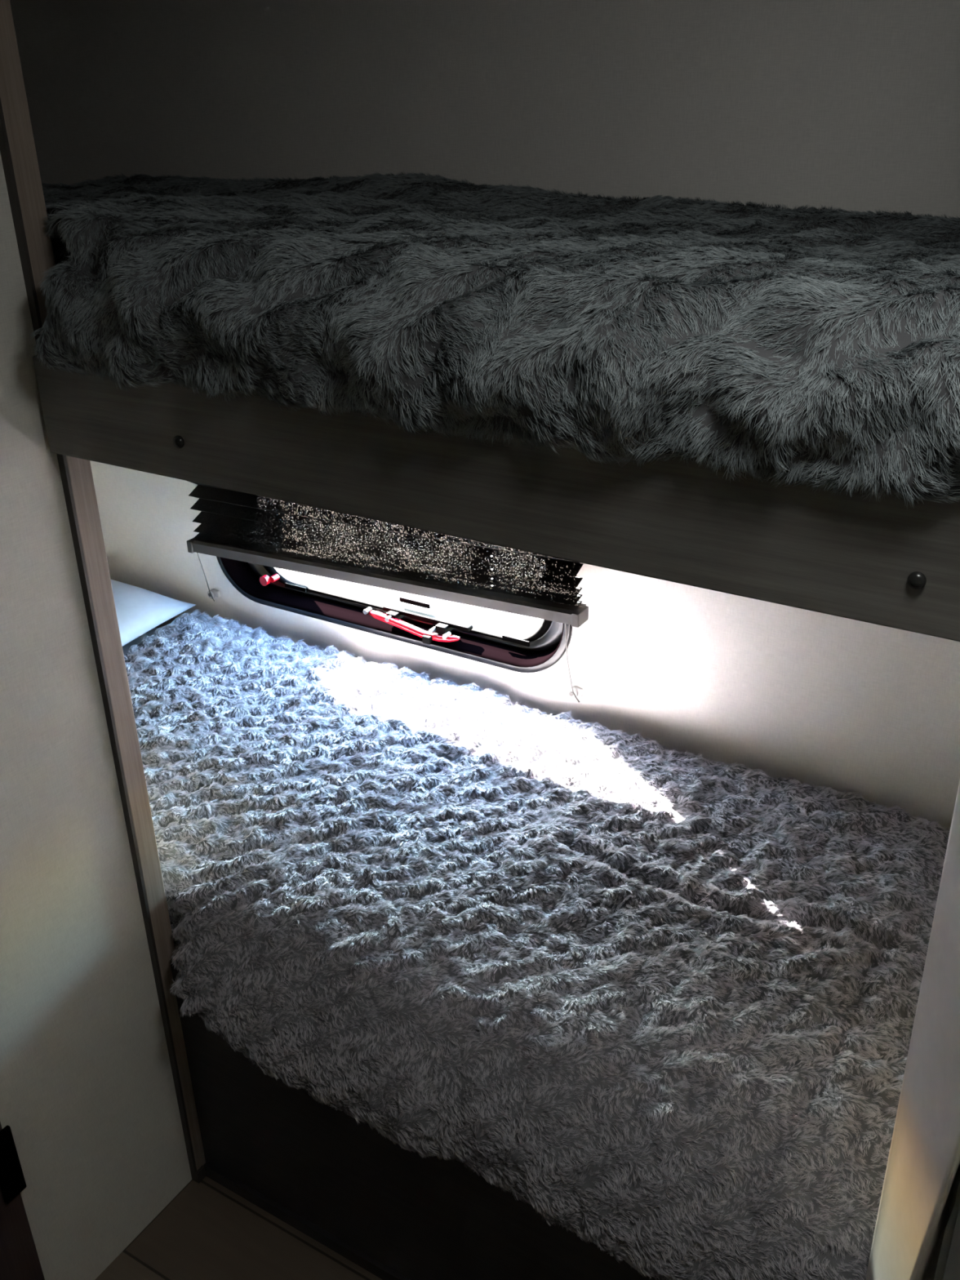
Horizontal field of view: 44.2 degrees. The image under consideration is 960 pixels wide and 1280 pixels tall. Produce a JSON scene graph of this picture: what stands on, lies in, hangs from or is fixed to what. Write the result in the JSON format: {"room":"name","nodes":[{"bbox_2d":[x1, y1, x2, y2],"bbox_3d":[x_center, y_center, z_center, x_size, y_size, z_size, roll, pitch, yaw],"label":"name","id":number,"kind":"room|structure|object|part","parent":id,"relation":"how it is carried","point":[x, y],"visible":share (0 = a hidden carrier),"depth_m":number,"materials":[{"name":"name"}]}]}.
{"room":"camper van interior","nodes":[
{"label":"camper van interior","id":0,"kind":"room"},
{"bbox_2d":[0,152,191,1279],"bbox_3d":[-0.527,-0.028,1.228,0.030,1.950,0.260,14,30,29],"label":"wall partition","id":1,"kind":"structure","parent":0,"point":[89,1104],"depth_m":1.41,"materials":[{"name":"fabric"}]},
{"bbox_2d":[0,1121,44,1279],"bbox_3d":[-0.714,0.131,0.950,0.046,1.880,0.494,14,30,29],"label":"door","id":2,"kind":"structure","parent":1,"relation":"in","point":[19,1257],"depth_m":1.44,"materials":[{"name":"wood"}]},
{"bbox_3d":[-0.562,0.624,1.404,0.006,0.104,0.030,14,30,29],"label":"latch plate","id":3,"kind":"part","parent":2,"relation":"part of","materials":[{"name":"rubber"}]},
{"bbox_2d":[0,97,196,1182],"bbox_3d":[-0.442,-0.074,1.317,0.010,1.950,0.004,14,30,29],"label":"trim","id":4,"kind":"structure","parent":1,"relation":"attached to","point":[5,151],"depth_m":1.36,"materials":[{"name":"brown wood"}]},
{"bbox_2d":[0,0,205,1170],"bbox_3d":[-0.446,-0.084,1.337,0.038,1.950,0.031,14,30,29],"label":"trim","id":5,"kind":"structure","parent":1,"relation":"attached to","point":[13,96],"depth_m":1.34,"materials":[{"name":"brown wood"}]},
{"bbox_2d":[195,1165,205,1183],"bbox_3d":[-0.413,0.790,1.746,0.004,0.020,0.015,14,30,29],"label":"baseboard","id":6,"kind":"structure","parent":1,"relation":"attached to","point":[200,1174],"depth_m":1.74,"materials":[{"name":"brown wood"}]},
{"bbox_2d":[95,1176,382,1279],"bbox_3d":[-0.276,1.176,1.040,3.500,0.050,2.780,14,30,29],"label":"floor","id":7,"kind":"structure","parent":0,"point":[207,1231],"depth_m":1.65,"materials":[{"name":"plastic"}]},
{"bbox_2d":[170,949,657,1279],"bbox_3d":[-0.300,0.467,1.964,2.057,0.400,0.685,14,30,29],"label":"bed base","id":8,"kind":"object","parent":7,"relation":"on","point":[394,1212],"visible":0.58,"depth_m":1.55,"materials":[{"name":"brown wood"}]},
{"bbox_2d":[122,627,156,654],"bbox_3d":[-0.308,0.245,1.873,2.025,0.077,0.580,14,30,29],"label":"mattress","id":9,"kind":"object","parent":8,"relation":"on","point":[150,633],"visible":0.02,"depth_m":2.30,"materials":[{"name":"grey fabric"}]},
{"bbox_2d":[110,578,195,646],"bbox_3d":[-0.914,-0.010,2.188,0.510,0.104,0.570,14,30,29],"label":"pillow","id":10,"kind":"object","parent":9,"relation":"on","point":[139,611],"visible":0.17,"depth_m":2.23,"materials":[{"name":"white fabric"}]},
{"bbox_2d":[123,609,950,1279],"bbox_3d":[-0.091,0.321,1.698,1.503,0.198,0.733,14,30,29],"label":"blanket","id":11,"kind":"object","parent":8,"relation":"on","point":[662,1002],"visible":0.86,"depth_m":1.45,"materials":[{"name":"grey fur"}]},
{"bbox_2d":[9,0,959,828],"bbox_3d":[-0.122,-0.369,1.898,2.170,1.950,0.040,14,30,29],"label":"wall","id":12,"kind":"structure","parent":0,"point":[850,105],"depth_m":1.66,"materials":[{"name":"paint"}]},
{"bbox_2d":[216,556,572,673],"bbox_3d":[-0.156,-0.214,2.034,0.760,0.418,0.110,14,30,29],"label":"window","id":13,"kind":"structure","parent":12,"relation":"in","point":[355,606],"depth_m":2.08,"materials":[{"name":"black plastic"}]},
{"bbox_3d":[-0.404,-0.112,2.221,0.019,0.019,0.010,14,30,29],"label":"vent knob","id":14,"kind":"part","parent":13,"relation":"part of","materials":[{"name":"red plastic"}]},
{"bbox_3d":[-0.387,-0.116,2.224,0.012,0.012,0.016,14,30,29],"label":"vent knob","id":15,"kind":"part","parent":13,"relation":"part of","materials":[{"name":"red plastic"}]},
{"bbox_3d":[-0.346,-0.099,2.212,0.050,0.008,0.003,14,30,29],"label":"label plate","id":16,"kind":"part","parent":13,"relation":"part of","materials":[{"name":"grey plastic"}]},
{"bbox_3d":[-0.153,-0.217,2.037,0.633,0.379,0.003,14,30,29],"label":"pane","id":17,"kind":"part","parent":13,"relation":"part of","materials":[{"name":"glass"}]},
{"bbox_2d":[186,480,588,702],"bbox_3d":[-0.190,-0.201,1.960,0.830,0.494,0.067,14,30,29],"label":"blind","id":18,"kind":"object","parent":13,"relation":"attached to","point":[235,525],"visible":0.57,"depth_m":1.95,"materials":[{"name":"black fabric"}]},
{"bbox_3d":[-0.521,-0.128,2.228,0.005,0.109,0.039,3,27,9],"label":"blind cord","id":19,"kind":"part","parent":18,"relation":"part of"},
{"bbox_3d":[-0.186,-0.109,1.990,0.798,0.057,0.038,14,30,29],"label":"rail","id":20,"kind":"part","parent":18,"relation":"part of","materials":[{"name":"grey plastic"}]},
{"bbox_3d":[0.139,0.027,1.850,0.005,0.145,0.036,12,30,26],"label":"blind cord","id":21,"kind":"part","parent":18,"relation":"part of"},
{"bbox_3d":[-0.157,-0.213,2.032,0.722,0.380,0.011,14,30,29],"label":"pane frame","id":22,"kind":"part","parent":13,"relation":"part of","materials":[{"name":"black plastic"}]},
{"bbox_3d":[-0.117,-0.022,2.051,0.186,0.021,0.016,14,30,29],"label":"latch handle","id":23,"kind":"part","parent":13,"relation":"part of","materials":[{"name":"red plastic"}]},
{"bbox_3d":[-0.115,-0.066,2.079,0.064,0.009,0.003,14,30,29],"label":"label plate","id":24,"kind":"part","parent":13,"relation":"part of","materials":[{"name":"grey plastic"}]},
{"bbox_3d":[0.060,0.001,1.982,0.052,0.009,0.003,14,30,29],"label":"label plate","id":25,"kind":"part","parent":13,"relation":"part of","materials":[{"name":"plastic"}]},
{"bbox_2d":[32,354,959,641],"bbox_3d":[-0.330,-0.395,1.520,2.057,0.101,0.721,14,30,29],"label":"bunk","id":26,"kind":"object","parent":12,"relation":"attached to","point":[883,562],"visible":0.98,"depth_m":0.93,"materials":[{"name":"brown wood"}]},
{"bbox_2d":[29,171,959,510],"bbox_3d":[-0.131,-0.438,1.340,1.573,0.142,0.773,14,30,29],"label":"blanket","id":27,"kind":"object","parent":26,"relation":"on","point":[815,347],"visible":0.95,"depth_m":0.93,"materials":[{"name":"grey fur"}]},
{"bbox_2d":[933,1182,959,1279],"bbox_3d":[0.576,0.005,1.109,0.045,1.950,0.712,14,30,29],"label":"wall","id":28,"kind":"structure","parent":0,"point":[949,1229],"depth_m":1.02,"materials":[{"name":"black"}]},
{"bbox_2d":[866,779,959,1279],"bbox_3d":[0.347,0.165,0.798,0.060,1.950,0.150,9,28,20],"label":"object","id":29,"kind":"structure","parent":28,"relation":"attached to","point":[922,1180],"depth_m":0.91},
{"bbox_2d":[942,1207,959,1279],"bbox_3d":[0.919,0.291,0.516,1.250,1.950,0.048,14,30,29],"label":"wall","id":30,"kind":"structure","parent":0,"point":[952,1272],"depth_m":0.96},
{"label":"outside","id":31,"kind":"structure","parent":0,"visible":0},
{"bbox_2d":[374,586,543,637],"bbox_3d":[15.577,-10.363,25.145,80.000,0.050,59.100,14,30,29],"label":"window pane","id":32,"kind":"structure","parent":31,"point":[511,624],"depth_m":5.14,"materials":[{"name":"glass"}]}
]}

